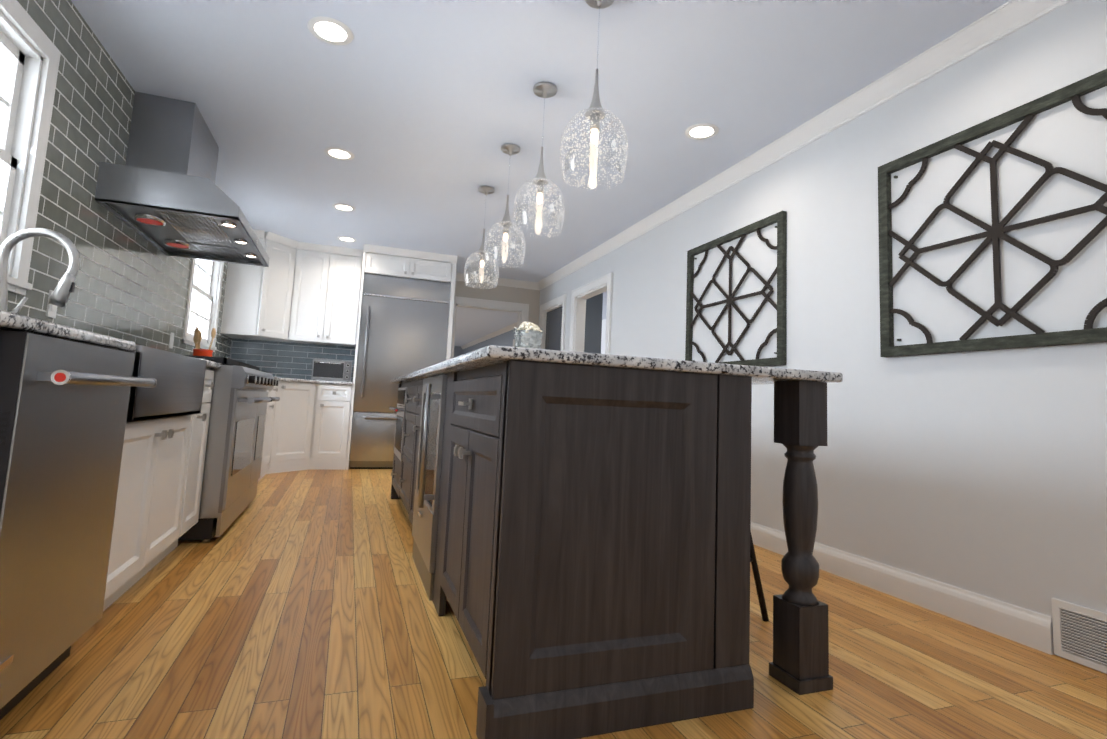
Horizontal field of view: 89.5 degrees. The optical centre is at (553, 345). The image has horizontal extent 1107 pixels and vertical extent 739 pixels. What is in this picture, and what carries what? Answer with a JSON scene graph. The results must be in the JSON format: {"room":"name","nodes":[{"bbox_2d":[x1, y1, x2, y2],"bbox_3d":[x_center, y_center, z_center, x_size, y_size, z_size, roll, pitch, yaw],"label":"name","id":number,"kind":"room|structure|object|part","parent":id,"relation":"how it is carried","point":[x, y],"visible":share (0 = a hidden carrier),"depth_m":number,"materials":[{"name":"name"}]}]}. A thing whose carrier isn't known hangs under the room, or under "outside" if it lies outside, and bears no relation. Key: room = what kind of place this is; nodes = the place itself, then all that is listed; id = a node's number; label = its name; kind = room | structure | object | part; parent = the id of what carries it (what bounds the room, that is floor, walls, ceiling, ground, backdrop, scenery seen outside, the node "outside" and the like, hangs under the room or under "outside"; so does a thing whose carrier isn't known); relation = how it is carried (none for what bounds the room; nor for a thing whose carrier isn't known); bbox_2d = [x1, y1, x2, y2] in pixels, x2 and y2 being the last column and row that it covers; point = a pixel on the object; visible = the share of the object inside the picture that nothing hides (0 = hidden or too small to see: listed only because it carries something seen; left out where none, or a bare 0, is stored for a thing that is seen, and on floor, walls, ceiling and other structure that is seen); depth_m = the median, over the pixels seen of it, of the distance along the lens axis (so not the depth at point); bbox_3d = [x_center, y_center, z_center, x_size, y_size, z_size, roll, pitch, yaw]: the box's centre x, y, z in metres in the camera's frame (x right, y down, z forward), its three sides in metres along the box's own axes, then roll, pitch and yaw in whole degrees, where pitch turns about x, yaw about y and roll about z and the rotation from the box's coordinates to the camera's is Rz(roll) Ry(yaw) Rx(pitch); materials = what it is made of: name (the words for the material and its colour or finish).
{"room":"kitchen","nodes":[
{"label":"kitchen","id":0,"kind":"room"},
{"bbox_2d":[0,17,219,329],"bbox_3d":[-3.913,0.103,6.851,0.160,2.440,19.100,5,-6,-20],"label":"wall","id":1,"kind":"structure","parent":0,"point":[4,58],"depth_m":2.25,"materials":[{"name":"white paint"}]},
{"bbox_2d":[0,0,60,295],"bbox_3d":[-1.992,-0.766,1.834,0.132,1.045,0.990,5,-6,-20],"label":"window","id":2,"kind":"structure","parent":1,"relation":"in","point":[22,104],"depth_m":2.21,"materials":[{"name":"white wood"}]},
{"bbox_2d":[7,0,231,358],"bbox_3d":[-2.049,-0.771,2.106,0.008,1.514,8.778,5,-6,-20],"label":"wall tile","id":3,"kind":"structure","parent":1,"relation":"attached to","point":[131,285],"depth_m":2.75,"materials":[{"name":"grey tile"}]},
{"bbox_2d":[46,290,56,317],"bbox_3d":[-2.220,-0.184,2.474,0.009,0.116,0.072,5,-6,-20],"label":"switch plate","id":4,"kind":"object","parent":3,"relation":"attached to","point":[51,312],"depth_m":2.46,"materials":[{"name":"white plastic"}]},
{"bbox_2d":[169,332,173,348],"bbox_3d":[-2.826,-0.040,4.131,0.009,0.116,0.072,5,-6,-20],"label":"switch plate","id":5,"kind":"object","parent":3,"relation":"attached to","point":[172,334],"depth_m":4.12,"materials":[{"name":"white plastic"}]},
{"bbox_2d":[95,91,268,266],"bbox_3d":[-2.180,-1.022,3.492,0.638,0.739,1.200,5,-6,-20],"label":"range hood","id":6,"kind":"object","parent":1,"relation":"attached to","point":[162,189],"visible":1,"depth_m":3.17,"materials":[{"name":"silver metal"}]},
{"bbox_2d":[182,259,223,351],"bbox_3d":[-3.127,-0.500,4.937,0.132,1.035,1.090,5,-6,-20],"label":"window","id":7,"kind":"structure","parent":1,"relation":"in","point":[211,294],"depth_m":5.30,"materials":[{"name":"white"}]},
{"bbox_2d":[230,260,456,441],"bbox_3d":[-2.476,0.152,6.704,2.445,2.440,0.249,5,-6,-20],"label":"wall","id":8,"kind":"structure","parent":0,"point":[453,317],"depth_m":7.05,"materials":[{"name":"white paint"}]},
{"bbox_2d":[256,231,295,336],"bbox_3d":[-2.946,-0.628,5.952,0.270,1.086,0.270,5,-6,-20],"label":"upper cabinet","id":9,"kind":"object","parent":8,"relation":"attached to","point":[275,279],"depth_m":5.93,"materials":[{"name":"white wood"}]},
{"bbox_2d":[220,229,362,346],"bbox_3d":[-2.830,-0.597,6.176,1.290,1.089,0.600,5,-6,-20],"label":"upper cabinet","id":10,"kind":"object","parent":8,"relation":"attached to","point":[300,292],"depth_m":6.19,"materials":[{"name":"white wood"}]},
{"bbox_2d":[230,339,355,382],"bbox_3d":[-2.958,0.170,6.388,1.310,0.444,0.009,5,-6,-20],"label":"wall tile","id":11,"kind":"structure","parent":8,"relation":"attached to","point":[285,360],"depth_m":6.35,"materials":[{"name":"tile"}]},
{"bbox_2d":[454,346,462,357],"bbox_3d":[-5.038,1.065,16.623,4.775,2.440,0.120,5,-6,-20],"label":"wall","id":12,"kind":"structure","parent":0,"point":[458,350],"depth_m":17.39,"materials":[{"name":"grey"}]},
{"bbox_2d":[455,281,594,352],"bbox_3d":[-1.578,0.246,7.223,4.495,2.440,0.120,5,-6,-20],"label":"wall","id":13,"kind":"structure","parent":0,"point":[531,297],"depth_m":7.65,"materials":[{"name":"grey paint"}]},
{"bbox_2d":[451,296,528,358],"bbox_3d":[-0.922,0.451,7.435,1.100,2.135,0.138,5,-6,-20],"label":"door frame","id":14,"kind":"structure","parent":13,"relation":"attached to","point":[521,310],"depth_m":7.50,"materials":[{"name":"white wood"}]},
{"bbox_2d":[456,273,539,289],"bbox_3d":[-0.731,-0.866,7.529,1.190,0.092,0.068,5,-6,-20],"label":"crown molding","id":15,"kind":"structure","parent":13,"relation":"attached to","point":[516,283],"depth_m":7.55,"materials":[{"name":"white wood"}]},
{"bbox_2d":[462,293,602,354],"bbox_3d":[-1.112,0.829,12.647,0.120,2.440,10.050,5,-6,-20],"label":"wall","id":16,"kind":"structure","parent":0,"point":[505,339],"depth_m":8.07,"materials":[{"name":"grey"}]},
{"bbox_2d":[461,322,516,348],"bbox_3d":[-1.169,-0.340,12.792,0.068,0.092,9.930,5,-6,-20],"label":"handrail","id":17,"kind":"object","parent":16,"relation":"attached to","point":[496,333],"depth_m":13.77,"materials":[{"name":"white wood"}]},
{"bbox_2d":[71,0,1009,345],"bbox_3d":[-1.227,-0.923,7.923,6.045,0.060,19.500,5,-6,-20],"label":"ceiling","id":18,"kind":"structure","parent":0,"point":[423,110],"depth_m":3.01,"materials":[{"name":"white paint"}]},
{"bbox_2d":[308,16,352,44],"bbox_3d":[-1.020,-1.438,2.553,0.195,0.004,0.195,5,-7,-26],"label":"recessed light","id":19,"kind":"object","parent":18,"relation":"in","point":[337,32],"depth_m":2.54,"materials":[{"name":"white"}]},
{"bbox_2d":[324,147,353,159],"bbox_3d":[-1.477,-1.324,3.850,0.195,0.004,0.195,5,-7,-26],"label":"recessed light","id":20,"kind":"object","parent":18,"relation":"in","point":[340,153],"depth_m":3.84,"materials":[{"name":"white plastic"}]},
{"bbox_2d":[332,203,355,211],"bbox_3d":[-1.860,-1.227,4.951,0.195,0.004,0.195,-1,-7,31],"label":"recessed light","id":21,"kind":"object","parent":18,"relation":"in","point":[343,207],"depth_m":4.94,"materials":[{"name":"white"}]},
{"bbox_2d":[337,236,356,241],"bbox_3d":[-2.207,-1.139,5.960,0.195,0.004,0.195,5,-7,-26],"label":"recessed light","id":22,"kind":"object","parent":18,"relation":"in","point":[347,239],"depth_m":5.95,"materials":[{"name":"white plastic"}]},
{"bbox_2d":[464,186,498,288],"bbox_3d":[-0.541,-0.845,4.322,0.264,0.769,0.264,5,-6,-20],"label":"pendant light","id":23,"kind":"object","parent":18,"relation":"hanging from","point":[486,190],"visible":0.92,"depth_m":4.30,"materials":[{"name":"clear glass"}]},
{"bbox_3d":[-0.552,-0.596,4.296,0.264,0.268,0.264,5,-6,-20],"label":"lamp shade","id":24,"kind":"part","parent":23,"relation":"part of","materials":[{"name":"clear glass"}]},
{"bbox_2d":[484,144,525,267],"bbox_3d":[-0.298,-0.909,3.599,0.264,0.769,0.264,5,-6,-20],"label":"pendant light","id":25,"kind":"object","parent":18,"relation":"hanging from","point":[510,150],"visible":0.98,"depth_m":3.58,"materials":[{"name":"clear glass"}]},
{"bbox_3d":[-0.309,-0.660,3.573,0.264,0.268,0.264,5,-6,-20],"label":"lamp shade","id":26,"kind":"part","parent":25,"relation":"part of","materials":[{"name":"clear glass"}]},
{"bbox_2d":[513,82,564,237],"bbox_3d":[-0.061,-0.971,2.895,0.264,0.769,0.264,5,-6,-20],"label":"pendant light","id":27,"kind":"object","parent":18,"relation":"hanging from","point":[540,181],"visible":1,"depth_m":2.88,"materials":[{"name":"clear glass"}]},
{"bbox_3d":[-0.072,-0.722,2.869,0.264,0.268,0.264,5,-6,-20],"label":"lamp shade","id":28,"kind":"part","parent":27,"relation":"part of","materials":[{"name":"clear glass"}]},
{"bbox_2d":[560,0,627,189],"bbox_3d":[0.170,-1.032,2.205,0.264,0.769,0.264,5,-6,-20],"label":"pendant light","id":29,"kind":"object","parent":18,"relation":"hanging from","point":[594,114],"visible":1,"depth_m":2.17,"materials":[{"name":"clear glass"}]},
{"bbox_3d":[0.159,-0.783,2.179,0.264,0.268,0.264,5,-6,-20],"label":"lamp shade","id":30,"kind":"part","parent":29,"relation":"part of","materials":[{"name":"clear glass"}]},
{"bbox_2d":[685,123,718,139],"bbox_3d":[0.883,-1.273,3.320,0.195,0.004,0.195,5,-7,-26],"label":"recessed light","id":31,"kind":"object","parent":18,"relation":"in","point":[701,130],"depth_m":3.31,"materials":[{"name":"white"}]},
{"bbox_2d":[0,466,1106,738],"bbox_3d":[-1.338,1.561,7.666,6.045,0.060,19.500,5,-6,-20],"label":"floor","id":32,"kind":"structure","parent":0,"point":[292,606],"depth_m":1.72,"materials":[{"name":"brown wood"}]},
{"bbox_2d":[0,330,156,719],"bbox_3d":[-1.445,0.416,1.286,0.674,0.891,0.602,5,-6,-20],"label":"dishwasher","id":33,"kind":"object","parent":32,"relation":"on","point":[63,409],"visible":1,"depth_m":1.29,"materials":[{"name":"silver metal"}]},
{"bbox_2d":[103,345,205,610],"bbox_3d":[-1.772,0.463,2.004,0.645,0.917,0.960,5,-6,-20],"label":"base cabinet","id":34,"kind":"object","parent":32,"relation":"on","point":[157,509],"depth_m":2.07,"materials":[{"name":"white wood"}]},
{"bbox_3d":[-1.711,0.133,2.067,0.540,0.242,0.854,5,-6,-20],"label":"sink apron","id":35,"kind":"part","parent":34,"relation":"part of","materials":[{"name":"silver metal"}]},
{"bbox_2d":[197,358,220,368],"bbox_3d":[-1.974,0.065,2.639,0.633,0.030,0.381,5,-6,-20],"label":"countertop","id":36,"kind":"structure","parent":34,"relation":"on","point":[212,364],"depth_m":2.76,"materials":[{"name":"stone"}]},
{"bbox_2d":[193,327,215,356],"bbox_3d":[-2.792,0.024,4.454,0.145,0.351,0.147,5,-6,-20],"label":"utensil crock","id":37,"kind":"object","parent":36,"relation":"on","point":[197,337],"visible":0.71,"depth_m":4.41,"materials":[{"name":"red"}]},
{"bbox_2d":[183,368,214,533],"bbox_3d":[-2.012,0.526,2.602,0.607,0.894,0.334,5,-6,-20],"label":"base cabinet","id":38,"kind":"object","parent":32,"relation":"on","point":[201,429],"depth_m":2.77,"materials":[{"name":"white wood"}]},
{"bbox_2d":[178,355,279,542],"bbox_3d":[-2.186,0.563,3.378,0.790,0.965,1.220,5,-6,-20],"label":"range","id":39,"kind":"object","parent":32,"relation":"on","point":[240,398],"visible":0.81,"depth_m":2.95,"materials":[{"name":"silver metal"}]},
{"bbox_2d":[258,381,351,480],"bbox_3d":[-2.586,0.766,5.173,1.296,0.894,2.436,5,-6,-20],"label":"base cabinet","id":40,"kind":"object","parent":32,"relation":"on","point":[306,426],"visible":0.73,"depth_m":4.14,"materials":[{"name":"white wood"}]},
{"bbox_2d":[273,376,351,384],"bbox_3d":[-2.566,0.306,5.220,1.296,0.030,2.439,5,-6,-20],"label":"countertop","id":41,"kind":"structure","parent":40,"relation":"on","point":[312,381],"depth_m":5.80,"materials":[{"name":"stone"}]},
{"bbox_2d":[311,359,351,381],"bbox_3d":[-2.484,0.284,6.264,0.405,0.234,0.308,5,-6,-20],"label":"toaster oven","id":42,"kind":"object","parent":41,"relation":"on","point":[330,370],"visible":0.92,"depth_m":6.15,"materials":[{"name":"silver metal"}]},
{"bbox_2d":[349,274,449,468],"bbox_3d":[-1.773,0.317,6.436,0.946,2.120,0.668,5,-6,-20],"label":"fridge","id":43,"kind":"object","parent":32,"relation":"on","point":[403,326],"visible":0.81,"depth_m":6.16,"materials":[{"name":"silver metal"}]},
{"bbox_2d":[346,244,457,469],"bbox_3d":[-1.762,0.160,6.472,1.030,2.440,0.668,5,-6,-20],"label":"enclosure","id":44,"kind":"object","parent":32,"relation":"on","point":[404,263],"visible":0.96,"depth_m":6.30,"materials":[{"name":"white wood"}]},
{"bbox_2d":[389,349,842,738],"bbox_3d":[-0.241,0.648,3.019,1.098,0.894,3.319,5,-6,-20],"label":"kitchen island","id":45,"kind":"object","parent":32,"relation":"on","point":[580,523],"depth_m":1.48,"materials":[{"name":"wood"}]},
{"bbox_3d":[-0.910,0.573,4.154,0.588,0.499,0.640,5,-6,-20],"label":"microwave drawer","id":46,"kind":"part","parent":45,"relation":"part of","materials":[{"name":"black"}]},
{"bbox_2d":[401,345,842,376],"bbox_3d":[-0.208,0.207,3.086,1.115,0.061,3.350,5,-6,-20],"label":"island countertop","id":47,"kind":"structure","parent":45,"relation":"on","point":[500,349],"depth_m":1.49,"materials":[{"name":"grey stone"}]},
{"bbox_2d":[513,321,543,348],"bbox_3d":[-0.194,0.030,3.550,0.580,0.385,0.574,5,-6,-20],"label":"centerpiece","id":48,"kind":"object","parent":47,"relation":"on","point":[527,334],"visible":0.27,"depth_m":3.51,"materials":[{"name":"grey"}]},
{"bbox_3d":[0.755,0.557,1.709,0.124,0.894,0.124,5,-6,-20],"label":"leg","id":49,"kind":"part","parent":45,"relation":"part of","materials":[{"name":"brown wood"}]},
{"bbox_2d":[750,530,768,621],"bbox_3d":[0.574,0.722,2.296,0.423,0.678,0.424,5,-6,-20],"label":"stool","id":50,"kind":"object","parent":32,"relation":"on","point":[759,589],"visible":0.06,"depth_m":2.16,"materials":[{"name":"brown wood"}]},
{"bbox_3d":[-0.850,0.255,-0.520,0.644,0.894,3.207,5,-6,-20],"label":"base cabinet","id":51,"kind":"object","parent":32,"relation":"on","visible":0},
{"bbox_2d":[0,310,135,350],"bbox_3d":[-0.950,-0.179,-0.160,0.633,0.030,3.880,5,-6,-20],"label":"countertop","id":52,"kind":"structure","parent":51,"relation":"on","point":[9,321],"depth_m":1.29,"materials":[{"name":"stone"}]},
{"bbox_2d":[538,0,1106,672],"bbox_3d":[1.349,-0.010,3.482,0.120,2.440,9.170,5,-6,-20],"label":"wall","id":53,"kind":"structure","parent":0,"point":[982,472],"depth_m":2.42,"materials":[{"name":"white paint"}]},
{"bbox_2d":[539,294,566,350],"bbox_3d":[0.000,0.467,7.097,0.144,2.116,0.932,5,-6,-20],"label":"door frame","id":54,"kind":"structure","parent":53,"relation":"attached to","point":[555,303],"depth_m":7.13,"materials":[{"name":"white wood"}]},
{"bbox_2d":[545,307,561,350],"bbox_3d":[0.003,0.516,7.083,0.060,2.000,0.734,5,-6,-20],"label":"door","id":55,"kind":"structure","parent":53,"relation":"in","point":[553,328],"depth_m":7.20,"materials":[{"name":"grey wood"}]},
{"bbox_2d":[569,272,612,353],"bbox_3d":[0.414,0.368,5.965,0.144,2.116,1.052,5,-6,-20],"label":"door frame","id":56,"kind":"structure","parent":53,"relation":"attached to","point":[583,293],"depth_m":6.36,"materials":[{"name":"white wood"}]},
{"bbox_2d":[685,211,786,366],"bbox_3d":[1.192,-0.308,3.763,0.030,0.925,1.005,5,-6,-20],"label":"framed art","id":57,"kind":"object","parent":53,"relation":"attached to","point":[780,270],"visible":0.92,"depth_m":3.62,"materials":[{"name":"grey"}]},
{"bbox_2d":[537,0,1070,289],"bbox_3d":[1.334,-1.189,3.515,0.068,0.092,9.050,5,-6,-20],"label":"crown molding","id":58,"kind":"structure","parent":53,"relation":"attached to","point":[1002,21],"depth_m":2.88,"materials":[{"name":"white wood"}]},
{"bbox_2d":[750,522,1053,654],"bbox_3d":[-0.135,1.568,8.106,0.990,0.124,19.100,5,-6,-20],"label":"baseboard","id":59,"kind":"structure","parent":53,"relation":"attached to","point":[1029,628],"depth_m":2.34,"materials":[{"name":"white wood"}]},
{"bbox_2d":[878,69,1106,356],"bbox_3d":[1.758,-0.452,2.217,0.030,0.935,1.020,5,-6,-20],"label":"framed art","id":60,"kind":"object","parent":53,"relation":"attached to","point":[1026,113],"visible":0.96,"depth_m":2.23,"materials":[{"name":"grey"}]},
{"bbox_2d":[1051,598,1106,673],"bbox_3d":[1.815,0.962,1.762,0.012,0.188,0.400,5,-6,-20],"label":"air vent","id":61,"kind":"object","parent":53,"relation":"in","point":[1079,634],"visible":1,"depth_m":1.88,"materials":[{"name":"white metal"}]},
{"bbox_3d":[-2.010,-0.006,1.969,0.103,0.030,0.859,5,-6,-20],"label":"strip","id":62,"kind":"object","parent":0,"visible":0},
{"bbox_2d":[0,228,79,313],"bbox_3d":[-1.891,-0.221,2.032,0.264,0.419,0.121,5,-6,-20],"label":"faucet","id":63,"kind":"object","parent":62,"relation":"on","point":[62,291],"visible":0.88,"depth_m":2.02,"materials":[{"name":"silver metal"}]},
{"label":"outside","id":64,"kind":"structure","parent":0,"visible":0},
{"bbox_2d":[188,259,201,333],"bbox_3d":[-3.239,-0.497,4.896,0.005,0.950,0.960,5,-6,-20],"label":"sky","id":65,"kind":"structure","parent":64,"point":[192,316],"depth_m":5.20,"materials":[{"name":"white"}]}
]}

